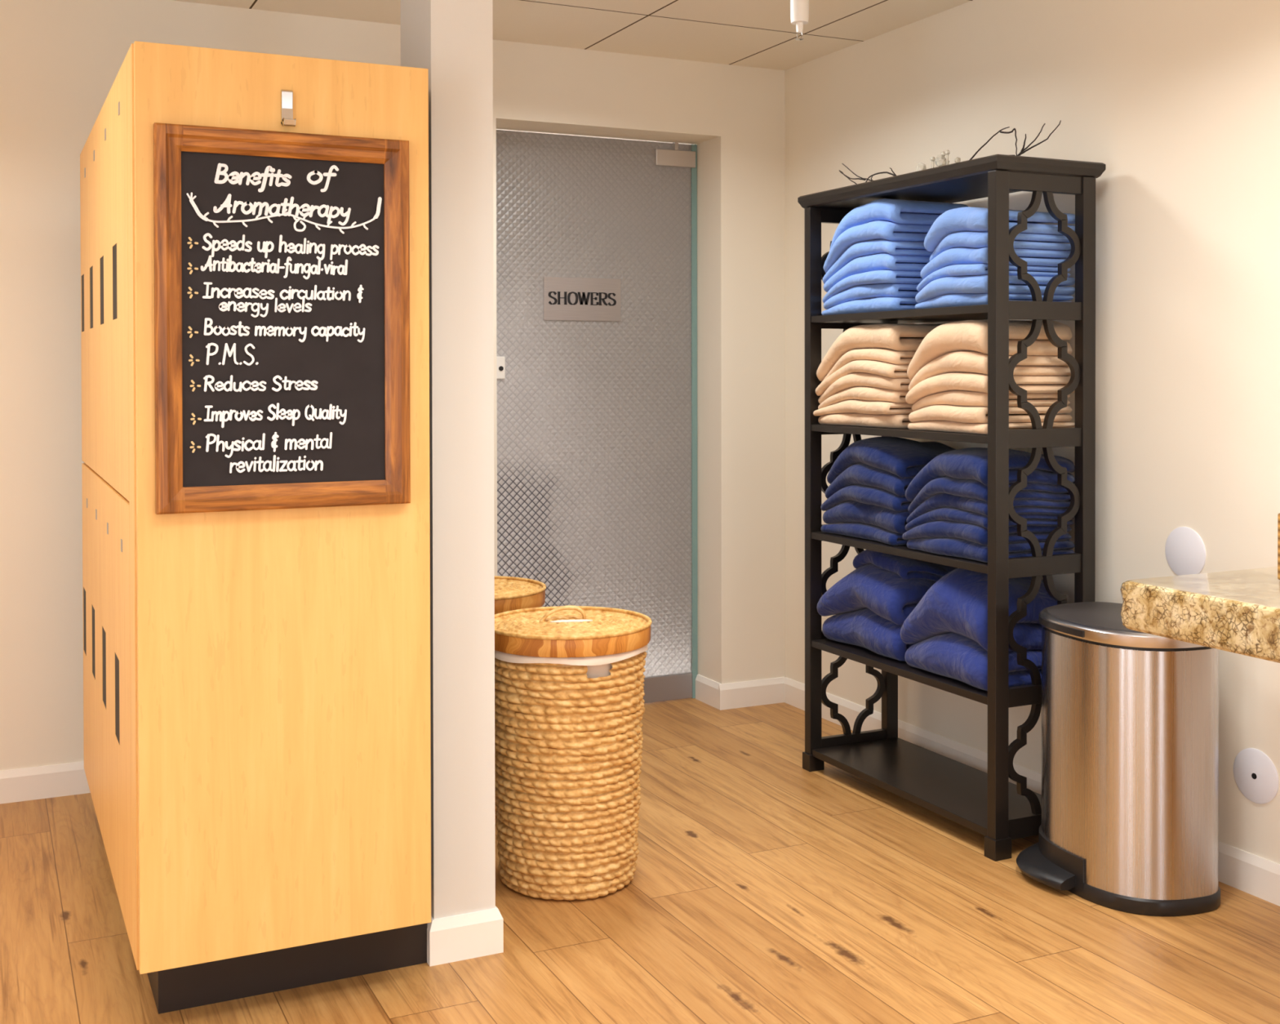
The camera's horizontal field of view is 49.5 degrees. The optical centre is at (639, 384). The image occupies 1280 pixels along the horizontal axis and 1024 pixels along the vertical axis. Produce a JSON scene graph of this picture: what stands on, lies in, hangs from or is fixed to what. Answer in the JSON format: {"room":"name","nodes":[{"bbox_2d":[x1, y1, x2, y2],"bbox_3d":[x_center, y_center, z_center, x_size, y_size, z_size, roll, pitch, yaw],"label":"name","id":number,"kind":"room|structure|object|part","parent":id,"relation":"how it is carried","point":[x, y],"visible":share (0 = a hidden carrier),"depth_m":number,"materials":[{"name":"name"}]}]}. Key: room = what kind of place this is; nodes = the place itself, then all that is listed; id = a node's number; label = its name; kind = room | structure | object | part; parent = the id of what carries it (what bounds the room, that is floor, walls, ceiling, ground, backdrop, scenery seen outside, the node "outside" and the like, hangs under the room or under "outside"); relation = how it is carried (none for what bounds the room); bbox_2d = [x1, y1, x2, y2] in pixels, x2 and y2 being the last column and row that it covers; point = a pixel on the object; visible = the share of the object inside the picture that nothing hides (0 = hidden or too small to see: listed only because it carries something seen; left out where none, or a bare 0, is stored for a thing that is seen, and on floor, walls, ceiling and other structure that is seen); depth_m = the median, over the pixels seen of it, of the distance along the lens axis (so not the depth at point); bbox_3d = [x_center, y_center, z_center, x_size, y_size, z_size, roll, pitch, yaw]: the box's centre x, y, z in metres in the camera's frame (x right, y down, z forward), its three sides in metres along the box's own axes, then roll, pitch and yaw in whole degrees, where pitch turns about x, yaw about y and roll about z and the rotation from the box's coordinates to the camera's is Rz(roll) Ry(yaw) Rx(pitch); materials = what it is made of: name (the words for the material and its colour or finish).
{"room":"changing room","nodes":[
{"label":"changing room","id":0,"kind":"room"},
{"bbox_2d":[0,0,785,770],"bbox_3d":[-1.512,0.021,4.620,4.839,2.506,0.316,0,1,-25],"label":"wall","id":1,"kind":"structure","parent":0,"point":[60,60],"depth_m":4.65,"materials":[{"name":"paint"}]},
{"bbox_2d":[496,129,697,702],"bbox_3d":[-0.180,0.149,5.380,0.897,2.223,0.047,0,1,-25],"label":"door","id":2,"kind":"structure","parent":1,"relation":"in","point":[597,237],"depth_m":5.39,"materials":[{"name":"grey glass"}]},
{"bbox_3d":[-0.550,-0.064,5.203,0.079,0.084,0.044,0,1,-25],"label":"lock plate","id":3,"kind":"part","parent":2,"relation":"part of","materials":[{"name":"white metal"}]},
{"bbox_3d":[-0.221,-0.330,5.347,0.322,0.165,0.005,0,1,-25],"label":"sign plate","id":4,"kind":"part","parent":2,"relation":"part of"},
{"bbox_3d":[-0.190,1.208,5.387,0.872,0.099,0.028,0,1,-25],"label":"rail","id":5,"kind":"part","parent":2,"relation":"part of","materials":[{"name":"silver metal"}]},
{"bbox_2d":[695,674,784,710],"bbox_3d":[0.404,1.212,5.540,0.303,0.098,0.207,0,1,-25],"label":"baseboard","id":6,"kind":"structure","parent":1,"relation":"attached to","point":[721,696],"depth_m":5.45,"materials":[{"name":"paint"}]},
{"bbox_2d":[400,0,495,919],"bbox_3d":[-0.449,0.034,3.219,0.144,2.506,0.244,0,1,-25],"label":"wall","id":7,"kind":"structure","parent":0,"point":[452,39],"depth_m":3.11,"materials":[{"name":"paint"}]},
{"bbox_2d":[426,906,503,966],"bbox_3d":[-0.446,1.238,3.232,0.172,0.098,0.272,0,1,-25],"label":"baseboard","id":8,"kind":"structure","parent":7,"relation":"attached to","point":[468,935],"depth_m":3.11,"materials":[{"name":"paint"}]},
{"bbox_2d":[173,0,972,70],"bbox_3d":[-0.431,-1.260,2.330,4.839,0.100,8.600,0,1,-25],"label":"ceiling","id":9,"kind":"structure","parent":0,"point":[757,33],"depth_m":4.71,"materials":[{"name":"tile"}]},
{"bbox_2d":[790,0,808,40],"bbox_3d":[0.448,-1.097,3.891,0.054,0.262,0.054,0,1,-25],"label":"sprinkler","id":10,"kind":"object","parent":9,"relation":"hanging from","point":[799,9],"visible":1,"depth_m":3.87,"materials":[{"name":"white metal"}]},
{"bbox_2d":[0,697,1279,1023],"bbox_3d":[-0.426,1.346,2.357,4.839,0.100,8.600,0,1,-25],"label":"floor","id":11,"kind":"structure","parent":0,"point":[764,888],"depth_m":3.24,"materials":[{"name":"brown wood"}]},
{"bbox_2d":[80,40,431,1013],"bbox_3d":[-1.036,0.305,3.535,0.623,1.959,1.568,0,1,-25],"label":"lockers","id":12,"kind":"object","parent":11,"relation":"on","point":[257,743],"visible":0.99,"depth_m":2.84,"materials":[{"name":"brown"}]},
{"bbox_3d":[-1.568,-0.226,3.945,0.019,0.903,0.358,0,1,-25],"label":"locker door","id":13,"kind":"part","parent":12,"relation":"part of","materials":[{"name":"yellow wood"}]},
{"bbox_3d":[-1.566,0.685,3.955,0.019,0.904,0.358,0,1,-25],"label":"locker door","id":14,"kind":"part","parent":12,"relation":"part of","materials":[{"name":"yellow wood"}]},
{"bbox_3d":[-1.413,-0.223,3.620,0.019,0.903,0.358,0,1,-25],"label":"locker door","id":15,"kind":"part","parent":12,"relation":"part of","materials":[{"name":"yellow wood"}]},
{"bbox_3d":[-1.411,0.688,3.630,0.019,0.904,0.358,0,1,-25],"label":"locker door","id":16,"kind":"part","parent":12,"relation":"part of","materials":[{"name":"yellow wood"}]},
{"bbox_3d":[-1.258,-0.220,3.295,0.019,0.903,0.358,0,1,-25],"label":"locker door","id":17,"kind":"part","parent":12,"relation":"part of","materials":[{"name":"yellow wood"}]},
{"bbox_3d":[-1.257,0.692,3.305,0.019,0.904,0.358,0,1,-25],"label":"locker door","id":18,"kind":"part","parent":12,"relation":"part of","materials":[{"name":"yellow wood"}]},
{"bbox_3d":[-1.104,-0.217,2.971,0.019,0.903,0.360,0,1,-25],"label":"locker door","id":19,"kind":"part","parent":12,"relation":"part of","materials":[{"name":"yellow wood"}]},
{"bbox_3d":[-1.102,0.695,2.981,0.019,0.904,0.360,0,1,-25],"label":"locker door","id":20,"kind":"part","parent":12,"relation":"part of","materials":[{"name":"yellow wood"}]},
{"bbox_2d":[153,122,410,514],"bbox_3d":[-0.713,-0.129,2.800,0.505,0.758,0.027,0,1,-25],"label":"chalkboard","id":21,"kind":"object","parent":12,"relation":"attached to","point":[282,259],"visible":1,"depth_m":2.80,"materials":[{"name":"brown wood"}]},
{"bbox_2d":[280,88,295,126],"bbox_3d":[-0.709,-0.558,2.794,0.023,0.077,0.036,0,1,-25],"label":"hook","id":22,"kind":"object","parent":12,"relation":"attached to","point":[286,95],"visible":1,"depth_m":2.80,"materials":[{"name":"silver metal"}]},
{"bbox_2d":[494,575,546,823],"bbox_3d":[-0.501,0.924,4.173,0.456,0.698,0.456,0,1,-25],"label":"laundry basket","id":23,"kind":"object","parent":11,"relation":"on","point":[511,593],"visible":0.12,"depth_m":4.09,"materials":[{"name":"wicker"}]},
{"bbox_2d":[494,761,497,823],"bbox_3d":[-0.501,0.969,4.174,0.411,0.608,0.411,0,1,-25],"label":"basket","id":24,"kind":"object","parent":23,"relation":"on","point":[495,808],"depth_m":4.02,"materials":[{"name":"wicker"}]},
{"bbox_3d":[-0.501,0.635,4.170,0.433,0.047,0.433,0,1,-25],"label":"lid","id":25,"kind":"part","parent":23,"relation":"part of","materials":[{"name":"brown wood"}]},
{"bbox_2d":[494,604,652,900],"bbox_3d":[-0.188,0.929,3.606,0.439,0.698,0.439,0,1,8],"label":"laundry basket","id":26,"kind":"object","parent":11,"relation":"on","point":[569,679],"visible":0.97,"depth_m":3.45,"materials":[{"name":"wicker"}]},
{"bbox_3d":[-0.203,0.601,3.632,0.128,0.041,0.032,0,1,-15],"label":"lid handle","id":27,"kind":"part","parent":26,"relation":"part of","materials":[{"name":"wicker"}]},
{"bbox_3d":[-0.188,0.641,3.603,0.433,0.047,0.433,0,1,-25],"label":"lid","id":28,"kind":"part","parent":26,"relation":"part of","materials":[{"name":"brown wood"}]},
{"bbox_2d":[797,154,1106,861],"bbox_3d":[0.911,0.326,4.240,0.383,1.895,0.997,0,1,-25],"label":"shelf unit","id":29,"kind":"object","parent":11,"relation":"on","point":[997,808],"visible":0.71,"depth_m":3.85,"materials":[{"name":"black paint"}]},
{"bbox_3d":[0.571,0.344,4.576,0.057,1.853,0.046,0,1,-25],"label":"post","id":30,"kind":"part","parent":29,"relation":"part of","materials":[{"name":"black paint"}]},
{"bbox_3d":[0.710,0.839,4.647,0.261,0.050,0.022,0,1,-25],"label":"rail","id":31,"kind":"part","parent":29,"relation":"part of","materials":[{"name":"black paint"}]},
{"bbox_3d":[0.708,-0.387,4.634,0.258,0.310,0.016,0,1,-25],"label":"fretwork panel","id":32,"kind":"part","parent":29,"relation":"part of","materials":[{"name":"black paint"}]},
{"bbox_3d":[0.709,0.138,4.639,0.261,0.051,0.022,0,1,-25],"label":"rail","id":33,"kind":"part","parent":29,"relation":"part of","materials":[{"name":"black paint"}]},
{"bbox_3d":[0.707,-0.560,4.632,0.261,0.047,0.022,0,1,-25],"label":"rail","id":34,"kind":"part","parent":29,"relation":"part of","materials":[{"name":"black paint"}]},
{"bbox_3d":[0.709,0.313,4.641,0.258,0.309,0.016,0,1,-25],"label":"fretwork panel","id":35,"kind":"part","parent":29,"relation":"part of","materials":[{"name":"black paint"}]},
{"bbox_3d":[0.710,0.664,4.645,0.258,0.310,0.016,0,1,-25],"label":"fretwork panel","id":36,"kind":"part","parent":29,"relation":"part of","materials":[{"name":"black paint"}]},
{"bbox_3d":[0.708,-0.211,4.636,0.261,0.050,0.022,0,1,-25],"label":"rail","id":37,"kind":"part","parent":29,"relation":"part of","materials":[{"name":"black paint"}]},
{"bbox_3d":[0.710,1.017,4.649,0.258,0.314,0.016,0,1,-25],"label":"fretwork panel","id":38,"kind":"part","parent":29,"relation":"part of","materials":[{"name":"black paint"}]},
{"bbox_3d":[0.711,1.197,4.650,0.261,0.055,0.022,0,1,-25],"label":"rail","id":39,"kind":"part","parent":29,"relation":"part of","materials":[{"name":"black paint"}]},
{"bbox_2d":[820,522,911,545],"bbox_3d":[0.815,0.459,4.418,0.320,0.046,0.407,0,1,-25],"label":"folded towel","id":40,"kind":"object","parent":29,"relation":"on","point":[860,530],"visible":0.48,"depth_m":4.33,"materials":[{"name":"blue fabric"}]},
{"bbox_2d":[822,500,910,533],"bbox_3d":[0.821,0.410,4.410,0.314,0.093,0.424,0,1,-25],"label":"folded towel","id":41,"kind":"object","parent":40,"relation":"on","point":[850,511],"visible":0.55,"depth_m":4.33,"materials":[{"name":"blue fabric"}]},
{"bbox_2d":[820,484,911,511],"bbox_3d":[0.812,0.363,4.416,0.324,0.107,0.427,0,1,-25],"label":"folded towel","id":42,"kind":"object","parent":41,"relation":"on","point":[869,495],"visible":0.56,"depth_m":4.29,"materials":[{"name":"blue fabric"}]},
{"bbox_2d":[825,462,914,498],"bbox_3d":[0.820,0.310,4.406,0.318,0.139,0.418,0,1,-25],"label":"folded towel","id":43,"kind":"object","parent":42,"relation":"on","point":[862,473],"visible":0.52,"depth_m":4.29,"materials":[{"name":"blue fabric"}]},
{"bbox_2d":[826,435,956,484],"bbox_3d":[0.821,0.249,4.400,0.320,0.170,0.408,0,1,-25],"label":"folded towel","id":44,"kind":"object","parent":43,"relation":"on","point":[904,458],"visible":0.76,"depth_m":4.27,"materials":[{"name":"blue fabric"}]},
{"bbox_2d":[817,413,914,428],"bbox_3d":[0.807,0.109,4.419,0.324,0.042,0.430,0,1,-25],"label":"folded towel","id":45,"kind":"object","parent":29,"relation":"on","point":[892,420],"visible":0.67,"depth_m":4.30,"materials":[{"name":"beige fabric"}]},
{"bbox_2d":[813,400,913,415],"bbox_3d":[0.799,0.075,4.421,0.337,0.057,0.413,0,1,-25],"label":"folded towel","id":46,"kind":"object","parent":45,"relation":"on","point":[874,407],"visible":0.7,"depth_m":4.28,"materials":[{"name":"beige fabric"}]},
{"bbox_2d":[817,386,909,408],"bbox_3d":[0.806,0.046,4.421,0.324,0.081,0.426,0,1,-25],"label":"folded towel","id":47,"kind":"object","parent":46,"relation":"on","point":[868,393],"visible":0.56,"depth_m":4.28,"materials":[{"name":"beige fabric"}]},
{"bbox_2d":[817,372,911,404],"bbox_3d":[0.806,0.013,4.415,0.329,0.106,0.433,0,1,-25],"label":"folded towel","id":48,"kind":"object","parent":47,"relation":"on","point":[859,379],"visible":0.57,"depth_m":4.30,"materials":[{"name":"beige fabric"}]},
{"bbox_2d":[815,360,908,395],"bbox_3d":[0.805,-0.020,4.411,0.333,0.115,0.424,0,1,-25],"label":"folded towel","id":49,"kind":"object","parent":48,"relation":"on","point":[873,366],"visible":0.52,"depth_m":4.27,"materials":[{"name":"beige fabric"}]},
{"bbox_2d":[822,348,915,381],"bbox_3d":[0.807,-0.046,4.422,0.319,0.136,0.430,0,1,-25],"label":"folded towel","id":50,"kind":"object","parent":49,"relation":"on","point":[887,355],"visible":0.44,"depth_m":4.26,"materials":[{"name":"beige fabric"}]},
{"bbox_2d":[816,323,942,381],"bbox_3d":[0.803,-0.101,4.418,0.329,0.181,0.419,0,1,-25],"label":"folded towel","id":51,"kind":"object","parent":50,"relation":"on","point":[895,336],"visible":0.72,"depth_m":4.27,"materials":[{"name":"beige fabric"}]},
{"bbox_2d":[839,163,896,184],"bbox_3d":[0.735,-0.681,4.490,0.042,0.112,0.334,0,1,-27],"label":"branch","id":52,"kind":"object","parent":29,"relation":"on","point":[841,171],"visible":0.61,"depth_m":4.51,"materials":[{"name":"brown wood"}]},
{"bbox_2d":[822,608,915,661],"bbox_3d":[0.816,0.771,4.430,0.315,0.133,0.429,0,1,-25],"label":"folded towel","id":53,"kind":"object","parent":29,"relation":"on","point":[864,628],"visible":0.54,"depth_m":4.32,"materials":[{"name":"blue fabric"}]},
{"bbox_2d":[817,563,936,625],"bbox_3d":[0.808,0.670,4.432,0.326,0.202,0.424,0,1,-25],"label":"folded towel","id":54,"kind":"object","parent":53,"relation":"on","point":[892,597],"visible":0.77,"depth_m":4.29,"materials":[{"name":"blue fabric"}]},
{"bbox_2d":[853,549,957,581],"bbox_3d":[0.854,0.574,4.414,0.258,0.107,0.264,0,1,-25],"label":"folded towel","id":55,"kind":"object","parent":54,"relation":"on","point":[907,568],"visible":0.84,"depth_m":4.31,"materials":[{"name":"blue fabric"}]},
{"bbox_2d":[821,297,918,315],"bbox_3d":[0.809,-0.249,4.425,0.318,0.046,0.407,0,1,-25],"label":"folded towel","id":56,"kind":"object","parent":29,"relation":"on","point":[878,304],"visible":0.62,"depth_m":4.29,"materials":[{"name":"blue fabric"}]},
{"bbox_2d":[823,283,919,309],"bbox_3d":[0.813,-0.280,4.421,0.316,0.068,0.378,0,1,-25],"label":"folded towel","id":57,"kind":"object","parent":56,"relation":"on","point":[883,290],"visible":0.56,"depth_m":4.29,"materials":[{"name":"blue fabric"}]},
{"bbox_2d":[822,270,923,302],"bbox_3d":[0.806,-0.308,4.422,0.326,0.090,0.394,0,1,-25],"label":"folded towel","id":58,"kind":"object","parent":57,"relation":"on","point":[876,277],"visible":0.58,"depth_m":4.25,"materials":[{"name":"blue fabric"}]},
{"bbox_2d":[822,253,930,292],"bbox_3d":[0.814,-0.354,4.411,0.321,0.106,0.369,0,1,-25],"label":"folded towel","id":59,"kind":"object","parent":58,"relation":"on","point":[882,261],"visible":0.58,"depth_m":4.27,"materials":[{"name":"blue fabric"}]},
{"bbox_2d":[822,239,933,284],"bbox_3d":[0.813,-0.388,4.413,0.320,0.129,0.378,0,1,-25],"label":"folded towel","id":60,"kind":"object","parent":59,"relation":"on","point":[870,247],"visible":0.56,"depth_m":4.27,"materials":[{"name":"blue fabric"}]},
{"bbox_2d":[823,220,932,272],"bbox_3d":[0.806,-0.434,4.411,0.334,0.146,0.351,0,1,-25],"label":"folded towel","id":61,"kind":"object","parent":60,"relation":"on","point":[877,229],"visible":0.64,"depth_m":4.26,"materials":[{"name":"blue fabric"}]},
{"bbox_2d":[829,198,968,250],"bbox_3d":[0.816,-0.488,4.407,0.319,0.173,0.349,0,1,-25],"label":"folded towel","id":62,"kind":"object","parent":61,"relation":"on","point":[897,211],"visible":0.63,"depth_m":4.26,"materials":[{"name":"blue fabric"}]},
{"bbox_3d":[0.847,0.342,4.707,0.057,1.853,0.046,0,1,-25],"label":"post","id":63,"kind":"part","parent":29,"relation":"part of","materials":[{"name":"black paint"}]},
{"bbox_2d":[915,149,960,171],"bbox_3d":[0.894,-0.658,4.156,0.082,0.081,0.131,0,1,-25],"label":"ornament","id":64,"kind":"object","parent":29,"relation":"on","point":[940,160],"visible":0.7,"depth_m":4.13,"materials":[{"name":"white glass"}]},
{"bbox_2d":[904,631,1041,690],"bbox_3d":[0.999,0.778,4.024,0.329,0.127,0.398,0,1,-25],"label":"folded towel","id":65,"kind":"object","parent":29,"relation":"on","point":[952,655],"visible":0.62,"depth_m":3.90,"materials":[{"name":"blue fabric"}]},
{"bbox_2d":[900,568,1057,651],"bbox_3d":[0.992,0.653,4.032,0.333,0.253,0.388,0,1,-25],"label":"folded towel","id":66,"kind":"object","parent":65,"relation":"on","point":[957,602],"visible":0.6,"depth_m":3.92,"materials":[{"name":"blue fabric"}]},
{"bbox_2d":[906,537,1074,562],"bbox_3d":[1.002,0.460,4.013,0.330,0.054,0.372,0,1,-25],"label":"folded towel","id":67,"kind":"object","parent":29,"relation":"on","point":[949,546],"visible":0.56,"depth_m":3.90,"materials":[{"name":"blue fabric"}]},
{"bbox_2d":[902,520,1071,545],"bbox_3d":[0.997,0.422,4.022,0.330,0.077,0.373,0,1,-25],"label":"folded towel","id":68,"kind":"object","parent":67,"relation":"on","point":[975,533],"visible":0.62,"depth_m":3.90,"materials":[{"name":"blue fabric"}]},
{"bbox_2d":[905,506,1074,530],"bbox_3d":[1.005,0.391,4.012,0.324,0.090,0.371,0,1,-25],"label":"folded towel","id":69,"kind":"object","parent":68,"relation":"on","point":[952,513],"visible":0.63,"depth_m":3.89,"materials":[{"name":"blue fabric"}]},
{"bbox_2d":[906,493,1070,524],"bbox_3d":[1.008,0.362,4.013,0.316,0.119,0.385,0,1,-25],"label":"folded towel","id":70,"kind":"object","parent":69,"relation":"on","point":[940,500],"visible":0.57,"depth_m":3.88,"materials":[{"name":"blue fabric"}]},
{"bbox_2d":[907,475,1070,514],"bbox_3d":[1.003,0.324,4.009,0.330,0.137,0.374,0,1,-25],"label":"folded towel","id":71,"kind":"object","parent":70,"relation":"on","point":[970,488],"visible":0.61,"depth_m":3.88,"materials":[{"name":"blue fabric"}]},
{"bbox_2d":[905,447,1075,502],"bbox_3d":[1.003,0.266,4.003,0.333,0.175,0.370,0,1,-25],"label":"folded towel","id":72,"kind":"object","parent":71,"relation":"on","point":[970,463],"visible":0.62,"depth_m":3.88,"materials":[{"name":"blue fabric"}]},
{"bbox_2d":[907,420,1075,434],"bbox_3d":[1.004,0.118,4.004,0.324,0.031,0.374,0,1,-25],"label":"folded towel","id":73,"kind":"object","parent":29,"relation":"on","point":[933,425],"visible":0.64,"depth_m":3.90,"materials":[{"name":"beige fabric"}]},
{"bbox_2d":[908,404,1071,422],"bbox_3d":[0.999,0.085,4.008,0.331,0.054,0.346,0,1,-25],"label":"folded towel","id":74,"kind":"object","parent":73,"relation":"on","point":[963,414],"visible":0.7,"depth_m":3.89,"materials":[{"name":"beige fabric"}]},
{"bbox_2d":[911,390,1070,411],"bbox_3d":[1.006,0.048,4.013,0.313,0.066,0.345,0,1,-25],"label":"folded towel","id":75,"kind":"object","parent":74,"relation":"on","point":[957,397],"visible":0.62,"depth_m":3.89,"materials":[{"name":"beige fabric"}]},
{"bbox_2d":[905,372,1075,404],"bbox_3d":[1.003,0.010,4.000,0.329,0.095,0.366,0,1,-25],"label":"folded towel","id":76,"kind":"object","parent":75,"relation":"on","point":[969,381],"visible":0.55,"depth_m":3.88,"materials":[{"name":"beige fabric"}]},
{"bbox_2d":[908,351,1071,390],"bbox_3d":[1.002,-0.034,4.006,0.326,0.127,0.364,0,1,-25],"label":"folded towel","id":77,"kind":"object","parent":76,"relation":"on","point":[975,362],"visible":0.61,"depth_m":3.88,"materials":[{"name":"beige fabric"}]},
{"bbox_2d":[906,320,1071,380],"bbox_3d":[0.996,-0.097,4.005,0.337,0.175,0.356,0,1,-25],"label":"folded towel","id":78,"kind":"object","parent":77,"relation":"on","point":[965,335],"visible":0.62,"depth_m":3.89,"materials":[{"name":"beige fabric"}]},
{"bbox_2d":[915,293,1073,308],"bbox_3d":[1.012,-0.240,3.994,0.323,0.037,0.332,0,1,-25],"label":"folded towel","id":79,"kind":"object","parent":29,"relation":"on","point":[948,300],"visible":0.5,"depth_m":3.89,"materials":[{"name":"blue fabric"}]},
{"bbox_2d":[915,275,1075,302],"bbox_3d":[1.009,-0.273,3.984,0.335,0.069,0.334,0,1,-25],"label":"folded towel","id":80,"kind":"object","parent":79,"relation":"on","point":[974,284],"visible":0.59,"depth_m":3.87,"materials":[{"name":"blue fabric"}]},
{"bbox_2d":[916,263,1070,291],"bbox_3d":[1.007,-0.306,3.988,0.335,0.068,0.302,0,1,-25],"label":"folded towel","id":81,"kind":"object","parent":80,"relation":"on","point":[971,269],"visible":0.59,"depth_m":3.88,"materials":[{"name":"blue fabric"}]},
{"bbox_2d":[920,247,1071,279],"bbox_3d":[1.019,-0.347,3.975,0.325,0.083,0.288,0,1,-25],"label":"folded towel","id":82,"kind":"object","parent":81,"relation":"on","point":[958,255],"visible":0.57,"depth_m":3.88,"materials":[{"name":"blue fabric"}]},
{"bbox_2d":[929,231,1071,261],"bbox_3d":[1.026,-0.390,3.969,0.318,0.084,0.283,0,1,-25],"label":"folded towel","id":83,"kind":"object","parent":82,"relation":"on","point":[967,238],"visible":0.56,"depth_m":3.87,"materials":[{"name":"blue fabric"}]},
{"bbox_2d":[924,206,1075,251],"bbox_3d":[1.020,-0.443,3.959,0.336,0.116,0.280,0,1,-25],"label":"folded towel","id":84,"kind":"object","parent":83,"relation":"on","point":[971,219],"visible":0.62,"depth_m":3.87,"materials":[{"name":"blue fabric"}]},
{"bbox_3d":[0.967,0.352,3.744,0.057,1.853,0.046,0,1,-25],"label":"post","id":85,"kind":"part","parent":29,"relation":"part of","materials":[{"name":"black paint"}]},
{"bbox_2d":[969,120,1061,159],"bbox_3d":[1.038,-0.671,3.870,0.018,0.104,0.400,0,1,-25],"label":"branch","id":86,"kind":"object","parent":29,"relation":"on","point":[1023,150],"visible":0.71,"depth_m":3.83,"materials":[{"name":"brown wood"}]},
{"bbox_3d":[1.106,1.205,3.819,0.261,0.055,0.022,0,1,-25],"label":"rail","id":87,"kind":"part","parent":29,"relation":"part of","materials":[{"name":"black paint"}]},
{"bbox_3d":[1.106,0.848,3.815,0.261,0.050,0.022,0,1,-25],"label":"rail","id":88,"kind":"part","parent":29,"relation":"part of","materials":[{"name":"black paint"}]},
{"bbox_3d":[1.106,1.025,3.817,0.258,0.314,0.016,0,1,-25],"label":"fretwork panel","id":89,"kind":"part","parent":29,"relation":"part of","materials":[{"name":"black paint"}]},
{"bbox_3d":[1.105,0.672,3.813,0.258,0.310,0.016,0,1,-25],"label":"fretwork panel","id":90,"kind":"part","parent":29,"relation":"part of","materials":[{"name":"black paint"}]},
{"bbox_3d":[1.105,0.321,3.809,0.258,0.309,0.016,0,1,-25],"label":"fretwork panel","id":91,"kind":"part","parent":29,"relation":"part of","materials":[{"name":"black paint"}]},
{"bbox_3d":[1.104,-0.029,3.806,0.258,0.309,0.016,0,1,-25],"label":"fretwork panel","id":92,"kind":"part","parent":29,"relation":"part of","materials":[{"name":"black paint"}]},
{"bbox_3d":[1.103,-0.378,3.802,0.258,0.310,0.016,0,1,-25],"label":"fretwork panel","id":93,"kind":"part","parent":29,"relation":"part of","materials":[{"name":"black paint"}]},
{"bbox_3d":[1.105,0.496,3.811,0.261,0.052,0.022,0,1,-25],"label":"rail","id":94,"kind":"part","parent":29,"relation":"part of","materials":[{"name":"black paint"}]},
{"bbox_3d":[1.104,0.146,3.808,0.261,0.051,0.022,0,1,-25],"label":"rail","id":95,"kind":"part","parent":29,"relation":"part of","materials":[{"name":"black paint"}]},
{"bbox_3d":[1.104,-0.203,3.804,0.261,0.050,0.022,0,1,-25],"label":"rail","id":96,"kind":"part","parent":29,"relation":"part of","materials":[{"name":"black paint"}]},
{"bbox_3d":[1.103,-0.552,3.800,0.261,0.047,0.022,0,1,-25],"label":"rail","id":97,"kind":"part","parent":29,"relation":"part of","materials":[{"name":"black paint"}]},
{"bbox_3d":[1.243,0.350,3.876,0.057,1.853,0.046,0,1,-25],"label":"post","id":98,"kind":"part","parent":29,"relation":"part of","materials":[{"name":"black paint"}]},
{"bbox_2d":[1016,601,1220,916],"bbox_3d":[1.218,0.935,3.554,0.410,0.690,0.481,0,1,-25],"label":"trash can","id":99,"kind":"object","parent":11,"relation":"on","point":[1130,717],"visible":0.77,"depth_m":3.38,"materials":[{"name":"silver metal"}]},
{"bbox_3d":[1.244,0.597,3.563,0.315,0.014,0.445,0,1,-25],"label":"lid","id":100,"kind":"part","parent":99,"relation":"part of","materials":[{"name":"silver metal"}]},
{"bbox_3d":[1.244,0.615,3.563,0.349,0.033,0.479,0,1,-25],"label":"lid","id":101,"kind":"part","parent":99,"relation":"part of","materials":[{"name":"silver metal"}]},
{"bbox_2d":[784,0,1279,863],"bbox_3d":[2.090,0.036,2.506,0.150,2.506,6.729,0,1,-25],"label":"wall","id":102,"kind":"structure","parent":0,"point":[1179,100],"depth_m":3.83,"materials":[{"name":"paint"}]},
{"bbox_2d":[784,676,1279,906],"bbox_3d":[1.997,1.240,2.529,0.014,0.098,6.629,0,1,-25],"label":"baseboard","id":103,"kind":"structure","parent":102,"relation":"attached to","point":[1249,873],"depth_m":4.42,"materials":[{"name":"paint"}]},
{"bbox_2d":[1164,526,1205,575],"bbox_3d":[1.446,0.445,3.683,0.006,0.136,0.136,0,1,-25],"label":"cover plate","id":104,"kind":"object","parent":102,"relation":"attached to","point":[1184,548],"visible":0.88,"depth_m":3.68,"materials":[{"name":"white plastic"}]},
{"bbox_2d":[1120,566,1279,662],"bbox_3d":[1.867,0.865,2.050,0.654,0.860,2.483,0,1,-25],"label":"countertop","id":105,"kind":"structure","parent":102,"relation":"attached to","point":[1237,611],"depth_m":2.85,"materials":[{"name":"stone"}]},
{"bbox_2d":[1277,512,1279,579],"bbox_3d":[1.471,0.352,2.994,0.125,0.146,0.125,0,1,-25],"label":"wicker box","id":106,"kind":"object","parent":105,"relation":"on","point":[1278,514],"visible":1,"depth_m":3.02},
{"bbox_2d":[1233,747,1279,804],"bbox_3d":[1.544,0.982,3.483,0.008,0.136,0.136,0,1,-25],"label":"cover plate","id":107,"kind":"object","parent":102,"relation":"attached to","point":[1255,775],"visible":1,"depth_m":3.48,"materials":[{"name":"white plastic"}]},
{"bbox_3d":[-2.152,0.066,0.451,0.100,2.506,6.663,0,1,-25],"label":"wall","id":108,"kind":"structure","parent":0,"visible":0},
{"bbox_2d":[0,760,90,804],"bbox_3d":[-2.089,1.231,4.174,3.200,0.098,0.014,0,1,-25],"label":"baseboard","id":109,"kind":"structure","parent":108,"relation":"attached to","point":[40,782],"depth_m":4.29,"materials":[{"name":"paint"}]}
]}

